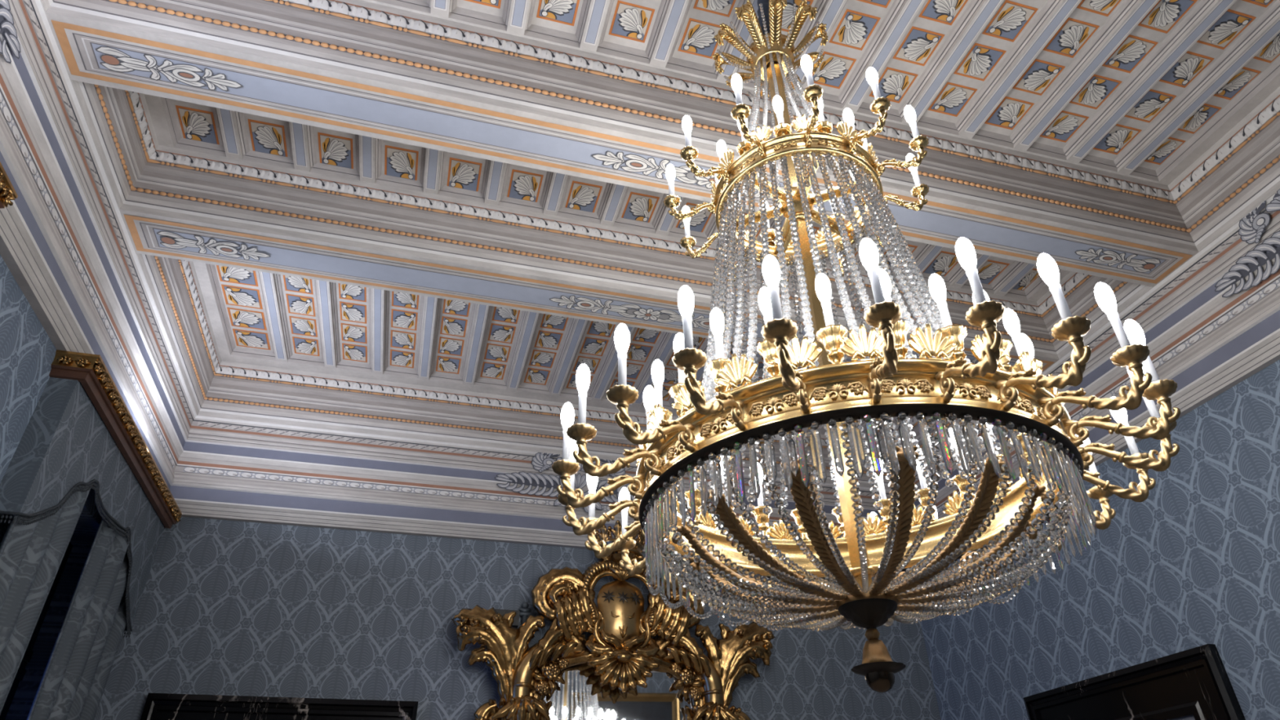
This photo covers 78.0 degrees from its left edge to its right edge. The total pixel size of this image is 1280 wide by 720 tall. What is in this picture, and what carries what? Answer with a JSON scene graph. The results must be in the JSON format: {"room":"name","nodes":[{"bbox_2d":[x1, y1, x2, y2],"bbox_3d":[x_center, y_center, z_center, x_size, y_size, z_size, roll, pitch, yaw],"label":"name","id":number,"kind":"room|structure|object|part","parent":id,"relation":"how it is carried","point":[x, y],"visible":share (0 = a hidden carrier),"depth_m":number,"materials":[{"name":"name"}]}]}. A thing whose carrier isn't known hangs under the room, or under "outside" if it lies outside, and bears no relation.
{"room":"historic interior","nodes":[
{"label":"historic interior","id":0,"kind":"room"},
{"bbox_2d":[0,254,102,719],"bbox_3d":[-2.493,0.129,1.386,0.400,4.600,8.300,8,-34,-14],"label":"wall","id":1,"kind":"structure","parent":0,"point":[27,352],"depth_m":3.68,"materials":[{"name":"fabric"}]},
{"bbox_2d":[0,161,17,208],"bbox_3d":[-2.177,-0.845,1.923,0.199,0.882,2.123,8,-34,-14],"label":"valance","id":2,"kind":"object","parent":1,"relation":"attached to","point":[7,192],"visible":1,"depth_m":2.95,"materials":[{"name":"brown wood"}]},
{"bbox_2d":[0,542,72,719],"bbox_3d":[-3.379,2.241,3.487,0.100,3.420,1.300,8,-34,-14],"label":"window","id":3,"kind":"structure","parent":1,"relation":"in","point":[28,655],"depth_m":4.60,"materials":[{"name":"black wood"}]},
{"bbox_2d":[0,349,182,637],"bbox_3d":[-3.045,0.879,4.508,0.199,0.882,2.101,8,-34,-14],"label":"valance","id":4,"kind":"object","parent":1,"relation":"attached to","point":[81,430],"visible":0.99,"depth_m":4.07,"materials":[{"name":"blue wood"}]},
{"bbox_3d":[-3.098,0.672,4.632,0.098,0.036,1.937,8,-34,-14],"label":"curtain rod","id":5,"kind":"object","parent":1,"relation":"attached to","visible":0},
{"bbox_2d":[0,484,91,714],"bbox_3d":[-2.856,1.841,3.097,0.078,3.600,0.632,8,-34,-14],"label":"curtain","id":6,"kind":"object","parent":5,"relation":"hanging from","point":[32,555],"visible":0.56,"depth_m":3.73,"materials":[{"name":"fabric"}]},
{"bbox_2d":[26,507,141,719],"bbox_3d":[-3.168,2.462,4.028,0.088,3.600,0.930,8,-34,-14],"label":"curtain","id":7,"kind":"object","parent":5,"relation":"hanging from","point":[73,683],"visible":0.82,"depth_m":4.53,"materials":[{"name":"fabric"}]},
{"bbox_2d":[93,516,941,719],"bbox_3d":[-0.492,2.780,5.469,6.072,4.600,0.001,8,-34,-14],"label":"wall","id":8,"kind":"structure","parent":0,"point":[226,607],"depth_m":5.63,"materials":[{"name":"fabric"}]},
{"bbox_2d":[140,693,417,719],"bbox_3d":[-2.292,3.338,4.485,1.655,2.648,0.112,8,-34,-14],"label":"door","id":9,"kind":"structure","parent":8,"relation":"in","point":[157,706],"depth_m":5.12,"materials":[{"name":"black wood"}]},
{"bbox_2d":[518,601,536,625],"bbox_3d":[-0.853,2.009,5.811,0.162,0.456,0.061,8,-34,-14],"label":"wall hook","id":10,"kind":"object","parent":8,"relation":"attached to","point":[525,612],"visible":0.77,"depth_m":5.88,"materials":[{"name":"grey metal"}]},
{"bbox_2d":[450,520,776,719],"bbox_3d":[-0.135,2.573,5.464,2.466,2.927,0.463,7,-34,-12],"label":"wall mirror","id":11,"kind":"object","parent":8,"relation":"attached to","point":[626,673],"visible":0.91,"depth_m":5.71,"materials":[{"name":"gold metal"}]},
{"bbox_3d":[-0.144,2.948,5.283,1.640,2.103,0.085,8,-34,-14],"label":"frame rail","id":12,"kind":"part","parent":11,"relation":"part of","materials":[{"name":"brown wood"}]},
{"bbox_2d":[541,662,694,719],"bbox_3d":[-0.170,2.948,5.389,1.167,1.720,0.091,5,-34,-9],"label":"mirror glass","id":13,"kind":"object","parent":11,"relation":"attached to","point":[581,697],"depth_m":5.69,"materials":[{"name":"silver metal"}]},
{"bbox_3d":[-0.160,1.447,6.207,0.483,0.227,0.459,8,-34,-14],"label":"crown","id":14,"kind":"part","parent":11,"relation":"part of","materials":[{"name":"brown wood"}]},
{"bbox_2d":[40,0,1279,489],"bbox_3d":[0.592,-1.585,3.524,5.921,0.547,8.235,8,-34,-14],"label":"ceiling","id":15,"kind":"structure","parent":0,"point":[421,220],"depth_m":4.39,"materials":[{"name":"paint"}]},
{"bbox_2d":[216,265,847,423],"bbox_3d":[-0.391,-0.106,6.220,5.314,0.007,1.324,8,-34,-14],"label":"painting","id":16,"kind":"object","parent":15,"relation":"on","point":[239,291],"depth_m":6.06,"materials":[{"name":"multicoloured"}]},
{"bbox_2d":[124,214,1054,373],"bbox_3d":[0.052,-0.292,4.986,5.870,0.018,0.295,8,-34,-14],"label":"painting","id":17,"kind":"object","parent":15,"relation":"on","point":[148,234],"depth_m":4.65,"materials":[{"name":"paint"}]},
{"bbox_2d":[175,105,1039,290],"bbox_3d":[0.179,-1.009,4.870,5.540,0.007,0.550,8,-34,-14],"label":"painting","id":18,"kind":"object","parent":15,"relation":"on","point":[197,126],"depth_m":4.71,"materials":[{"name":"multicoloured paint"}]},
{"bbox_2d":[50,19,1192,284],"bbox_3d":[0.370,-0.924,4.037,5.870,0.018,0.272,8,-34,-14],"label":"painting","id":19,"kind":"object","parent":15,"relation":"on","point":[91,52],"depth_m":3.77,"materials":[{"name":"paint"}]},
{"bbox_2d":[551,0,1180,693],"bbox_3d":[0.589,-0.466,2.874,1.714,3.142,1.714,-18,-37,24],"label":"chandelier","id":20,"kind":"object","parent":15,"relation":"hanging from","point":[993,525],"visible":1,"depth_m":2.06,"materials":[{"name":"gold metal"}]},
{"bbox_2d":[551,402,644,507],"bbox_3d":[-0.119,0.278,2.275,0.270,0.334,0.079,8,-34,-14],"label":"candle","id":21,"kind":"object","parent":20,"relation":"on","point":[566,468],"depth_m":2.21,"materials":[{"name":"white wax"}]},
{"bbox_2d":[566,364,662,476],"bbox_3d":[-0.061,0.163,2.103,0.270,0.334,0.079,8,-34,-14],"label":"candle","id":22,"kind":"object","parent":20,"relation":"on","point":[581,432],"depth_m":2.07,"materials":[{"name":"gold metal"}]},
{"bbox_2d":[557,439,684,589],"bbox_3d":[-0.023,0.522,2.647,0.583,0.334,0.582,8,-34,-14],"label":"chandelier arm","id":23,"kind":"object","parent":20,"relation":"on","point":[588,526],"depth_m":2.50,"materials":[{"name":"gold metal"}]},
{"bbox_2d":[643,385,655,448],"bbox_3d":[0.031,0.206,2.412,0.076,0.300,0.078,8,-34,-14],"label":"candle","id":24,"kind":"object","parent":20,"relation":"on","point":[649,395],"depth_m":2.45,"materials":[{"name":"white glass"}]},
{"bbox_2d":[646,359,672,422],"bbox_3d":[0.055,0.124,2.289,0.078,0.300,0.075,8,-34,-14],"label":"candle","id":25,"kind":"object","parent":20,"relation":"on","point":[657,369],"depth_m":2.31,"materials":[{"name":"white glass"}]},
{"bbox_2d":[667,480,677,511],"bbox_3d":[0.100,0.363,2.653,0.077,0.300,0.077,8,-34,-14],"label":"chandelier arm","id":26,"kind":"object","parent":20,"relation":"on","point":[669,491],"depth_m":2.59,"materials":[{"name":"gold metal"}]},
{"bbox_2d":[668,333,685,416],"bbox_3d":[0.116,0.048,2.176,0.076,0.300,0.078,8,-34,-14],"label":"candle","id":27,"kind":"object","parent":20,"relation":"on","point":[675,391],"depth_m":2.13,"materials":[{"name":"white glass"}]},
{"bbox_2d":[663,164,718,220],"bbox_3d":[0.224,-0.652,3.042,0.277,0.339,0.099,8,-34,-14],"label":"candle","id":28,"kind":"object","parent":20,"relation":"on","point":[672,201],"depth_m":2.96,"materials":[{"name":"gold metal"}]},
{"bbox_2d":[684,482,702,524],"bbox_3d":[0.188,0.429,2.755,0.076,0.300,0.078,8,-34,-14],"label":"chandelier arm","id":29,"kind":"object","parent":20,"relation":"on","point":[698,520],"depth_m":2.70,"materials":[{"name":"gold metal"}]},
{"bbox_2d":[680,205,718,258],"bbox_3d":[0.247,-0.537,3.177,0.153,0.295,0.164,8,-34,-14],"label":"candle","id":30,"kind":"object","parent":20,"relation":"on","point":[688,242],"depth_m":3.15,"materials":[{"name":"white wax"}]},
{"bbox_2d":[680,115,752,182],"bbox_3d":[0.275,-0.781,2.848,0.274,0.339,0.104,8,-34,-14],"label":"candle","id":31,"kind":"object","parent":20,"relation":"on","point":[741,169],"depth_m":2.80,"materials":[{"name":"gold metal"}]},
{"bbox_2d":[706,307,733,393],"bbox_3d":[0.210,-0.017,2.080,0.078,0.300,0.076,8,-34,-14],"label":"candle","id":32,"kind":"object","parent":20,"relation":"on","point":[716,367],"depth_m":2.05,"materials":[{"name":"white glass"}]},
{"bbox_2d":[715,139,726,181],"bbox_3d":[0.314,-0.747,2.988,0.066,0.242,0.064,8,-34,-14],"label":"candle","id":33,"kind":"object","parent":20,"relation":"on","point":[721,145],"depth_m":3.00,"materials":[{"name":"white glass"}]},
{"bbox_2d":[720,455,733,509],"bbox_3d":[0.303,0.479,2.835,0.078,0.300,0.076,8,-34,-14],"label":"candle","id":34,"kind":"object","parent":20,"relation":"on","point":[722,456],"depth_m":2.87,"materials":[{"name":"white glass"}]},
{"bbox_2d":[727,189,746,281],"bbox_3d":[0.388,-0.505,3.270,0.104,0.339,0.274,8,-34,-14],"label":"strand","id":35,"kind":"object","parent":20,"relation":"on","point":[736,233],"depth_m":3.13,"materials":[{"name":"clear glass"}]},
{"bbox_2d":[730,73,764,157],"bbox_3d":[0.371,-0.843,2.718,0.164,0.295,0.153,8,-34,-14],"label":"candle","id":36,"kind":"object","parent":20,"relation":"on","point":[741,111],"depth_m":2.68,"materials":[{"name":"white metal"}]},
{"bbox_2d":[605,237,902,451],"bbox_3d":[0.251,-0.024,1.830,0.583,0.334,0.582,8,-34,-14],"label":"candle","id":37,"kind":"object","parent":20,"relation":"on","point":[796,399],"depth_m":1.85,"materials":[{"name":"white wax"}]},
{"bbox_2d":[751,462,772,538],"bbox_3d":[0.440,0.510,2.887,0.075,0.300,0.078,8,-34,-14],"label":"chandelier arm","id":38,"kind":"object","parent":20,"relation":"on","point":[762,519],"depth_m":2.84,"materials":[{"name":"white metal"}]},
{"bbox_2d":[760,201,775,244],"bbox_3d":[0.523,-0.569,3.265,0.064,0.242,0.066,8,-34,-14],"label":"candle","id":39,"kind":"object","parent":20,"relation":"on","point":[771,232],"depth_m":3.21,"materials":[{"name":"white wax"}]},
{"bbox_2d":[756,286,780,377],"bbox_3d":[0.331,-0.067,2.008,0.077,0.300,0.077,8,-34,-14],"label":"candle","id":40,"kind":"object","parent":20,"relation":"on","point":[767,349],"depth_m":1.96,"materials":[{"name":"white metal"}]},
{"bbox_3d":[0.571,-1.295,3.422,0.214,0.100,0.214,8,-34,-14],"label":"crown","id":41,"kind":"part","parent":20,"relation":"part of","materials":[{"name":"gold metal"}]},
{"bbox_2d":[772,54,822,146],"bbox_3d":[0.547,-0.876,2.713,0.099,0.339,0.277,8,-34,-14],"label":"candle","id":42,"kind":"object","parent":20,"relation":"on","point":[782,131],"depth_m":2.72,"materials":[{"name":"white metal"}]},
{"bbox_2d":[790,508,808,539],"bbox_3d":[0.587,0.521,2.908,0.078,0.300,0.076,8,-34,-14],"label":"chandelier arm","id":43,"kind":"object","parent":20,"relation":"on","point":[802,530],"depth_m":2.85,"materials":[{"name":"gold metal"}]},
{"bbox_3d":[0.592,-0.306,2.769,0.130,2.300,0.130,23,-40,-32],"label":"stem","id":44,"kind":"part","parent":20,"relation":"part of","materials":[{"name":"gold metal"}]},
{"bbox_2d":[814,97,832,133],"bbox_3d":[0.643,-0.867,2.817,0.064,0.242,0.066,8,-34,-14],"label":"candle","id":45,"kind":"object","parent":20,"relation":"on","point":[823,126],"depth_m":2.76,"materials":[{"name":"white wax"}]},
{"bbox_2d":[814,273,847,364],"bbox_3d":[0.470,-0.098,1.965,0.076,0.300,0.077,8,-34,-14],"label":"candle","id":46,"kind":"object","parent":20,"relation":"on","point":[833,337],"depth_m":1.92,"materials":[{"name":"white metal"}]},
{"bbox_2d":[831,466,845,537],"bbox_3d":[0.736,0.511,2.897,0.076,0.300,0.077,8,-34,-14],"label":"chandelier arm","id":47,"kind":"object","parent":20,"relation":"on","point":[836,533],"depth_m":2.86,"materials":[{"name":"gold metal"}]},
{"bbox_2d":[836,252,846,276],"bbox_3d":[0.798,-0.477,3.286,0.164,0.295,0.153,8,-34,-14],"label":"candle","id":48,"kind":"object","parent":20,"relation":"on","point":[838,257],"depth_m":3.28,"materials":[{"name":"gold metal"}]},
{"bbox_2d":[849,170,865,205],"bbox_3d":[0.853,-0.689,3.094,0.066,0.242,0.064,8,-34,-14],"label":"candle","id":49,"kind":"object","parent":20,"relation":"on","point":[862,199],"depth_m":3.05,"materials":[{"name":"gold metal"}]},
{"bbox_2d":[829,200,892,249],"bbox_3d":[0.893,-0.574,3.181,0.274,0.339,0.104,8,-34,-14],"label":"candle","id":50,"kind":"object","parent":20,"relation":"on","point":[837,242],"depth_m":3.09,"materials":[{"name":"gold metal"}]},
{"bbox_2d":[657,417,1072,630],"bbox_3d":[0.610,0.550,2.204,1.144,0.258,1.144,8,-34,-14],"label":"basket","id":51,"kind":"object","parent":20,"relation":"on","point":[817,603],"depth_m":1.94,"materials":[{"name":"clear glass"}]},
{"bbox_2d":[842,66,890,153],"bbox_3d":[0.780,-0.851,2.758,0.104,0.339,0.274,8,-34,-14],"label":"chandelier arm","id":52,"kind":"object","parent":20,"relation":"on","point":[852,142],"depth_m":2.70,"materials":[{"name":"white metal"}]},
{"bbox_2d":[871,458,890,532],"bbox_3d":[0.875,0.479,2.854,0.077,0.300,0.077,8,-34,-14],"label":"candle","id":53,"kind":"object","parent":20,"relation":"on","point":[878,526],"depth_m":2.83,"materials":[{"name":"white wax"}]},
{"bbox_2d":[877,268,910,358],"bbox_3d":[0.619,-0.109,1.954,0.078,0.300,0.076,8,-34,-14],"label":"candle","id":54,"kind":"object","parent":20,"relation":"on","point":[901,328],"depth_m":1.90,"materials":[{"name":"white wax"}]},
{"bbox_2d":[862,138,928,210],"bbox_3d":[0.944,-0.704,2.986,0.277,0.339,0.099,8,-34,-14],"label":"candle","id":55,"kind":"object","parent":20,"relation":"on","point":[919,191],"depth_m":2.94,"materials":[{"name":"gold metal"}]},
{"bbox_2d":[873,105,928,176],"bbox_3d":[0.922,-0.782,2.828,0.153,0.295,0.164,8,-34,-14],"label":"candle","id":56,"kind":"object","parent":20,"relation":"on","point":[918,143],"depth_m":2.78,"materials":[{"name":"white wax"}]},
{"bbox_2d":[915,444,937,521],"bbox_3d":[0.996,0.429,2.782,0.078,0.300,0.076,8,-34,-14],"label":"candle","id":57,"kind":"object","parent":20,"relation":"on","point":[924,491],"depth_m":2.75,"materials":[{"name":"white metal"}]},
{"bbox_2d":[928,273,967,360],"bbox_3d":[0.766,-0.098,1.975,0.075,0.300,0.078,8,-34,-14],"label":"candle","id":58,"kind":"object","parent":20,"relation":"on","point":[954,335],"depth_m":1.93,"materials":[{"name":"white wax"}]},
{"bbox_2d":[948,427,975,509],"bbox_3d":[1.090,0.364,2.686,0.076,0.300,0.078,8,-34,-14],"label":"candle","id":59,"kind":"object","parent":20,"relation":"on","point":[961,482],"depth_m":2.64,"materials":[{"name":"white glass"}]},
{"bbox_2d":[935,236,1004,401],"bbox_3d":[0.696,-0.083,1.754,0.079,0.334,0.270,8,-34,-14],"label":"candle","id":60,"kind":"object","parent":20,"relation":"on","point":[985,314],"depth_m":1.69,"materials":[{"name":"white wax"}]},
{"bbox_2d":[972,289,1013,372],"bbox_3d":[0.903,-0.067,2.027,0.078,0.300,0.076,8,-34,-14],"label":"candle","id":61,"kind":"object","parent":20,"relation":"on","point":[1004,359],"depth_m":1.97,"materials":[{"name":"gold metal"}]},
{"bbox_2d":[984,423,1009,489],"bbox_3d":[1.151,0.288,2.573,0.078,0.300,0.075,8,-34,-14],"label":"candle","id":62,"kind":"object","parent":20,"relation":"on","point":[997,455],"depth_m":2.53,"materials":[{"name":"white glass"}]},
{"bbox_2d":[1009,431,1034,471],"bbox_3d":[1.175,0.206,2.450,0.076,0.300,0.078,8,-34,-14],"label":"candle","id":63,"kind":"object","parent":20,"relation":"on","point":[1020,436],"depth_m":2.39,"materials":[{"name":"gold metal"}]},
{"bbox_2d":[1002,308,1042,373],"bbox_3d":[1.019,-0.016,2.107,0.076,0.300,0.078,8,-34,-14],"label":"candle","id":64,"kind":"object","parent":20,"relation":"on","point":[1011,321],"depth_m":2.14,"materials":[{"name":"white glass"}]},
{"bbox_2d":[1019,333,1050,392],"bbox_3d":[1.106,0.049,2.209,0.077,0.300,0.077,8,-34,-14],"label":"candle","id":65,"kind":"object","parent":20,"relation":"on","point":[1028,345],"depth_m":2.25,"materials":[{"name":"white glass"}]},
{"bbox_2d":[994,253,1091,409],"bbox_3d":[0.903,-0.054,1.804,0.079,0.334,0.270,8,-34,-14],"label":"candle","id":66,"kind":"object","parent":20,"relation":"on","point":[1071,329],"depth_m":1.74,"materials":[{"name":"gold metal"}]},
{"bbox_2d":[1069,435,1115,529],"bbox_3d":[1.330,0.356,2.441,0.270,0.334,0.079,8,-34,-14],"label":"candle","id":67,"kind":"object","parent":20,"relation":"on","point":[1108,513],"depth_m":2.41,"materials":[{"name":"gold metal"}]},
{"bbox_2d":[1037,282,1180,502],"bbox_3d":[1.234,0.113,2.068,0.583,0.334,0.582,8,-34,-14],"label":"candle","id":68,"kind":"object","parent":20,"relation":"on","point":[1060,431],"depth_m":1.93,"materials":[{"name":"white wax"}]},
{"bbox_2d":[464,0,1279,164],"bbox_3d":[0.699,-2.040,3.323,5.540,0.007,1.891,8,-34,-14],"label":"ceiling panel","id":69,"kind":"object","parent":15,"relation":"on","point":[860,24],"depth_m":4.06,"materials":[{"name":"multicoloured"}]},
{"bbox_2d":[711,514,731,596],"bbox_3d":[0.308,0.689,2.911,0.079,0.334,0.270,8,-34,-14],"label":"candle","id":70,"kind":"object","parent":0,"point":[722,589],"depth_m":2.86,"materials":[{"name":"clear glass"}]},
{"bbox_2d":[911,359,1279,719],"bbox_3d":[3.547,0.968,2.853,0.001,4.600,8.300,8,-34,-14],"label":"wall","id":71,"kind":"structure","parent":0,"point":[1193,563],"depth_m":4.65,"materials":[{"name":"fabric"}]},
{"bbox_2d":[1023,644,1245,719],"bbox_3d":[2.933,3.040,4.173,0.112,2.618,1.520,8,-34,-14],"label":"door","id":72,"kind":"structure","parent":71,"relation":"in","point":[1194,683],"depth_m":4.56,"materials":[{"name":"black wood"}]},
{"label":"wall","id":73,"kind":"structure","parent":0,"visible":0},
{"bbox_2d":[0,0,1279,572],"bbox_3d":[0.589,-1.037,3.198,6.072,0.768,8.300,8,-34,-14],"label":"crown molding","id":74,"kind":"structure","parent":73,"relation":"attached to","point":[1212,324],"depth_m":4.83,"materials":[{"name":"paint"}]}
]}

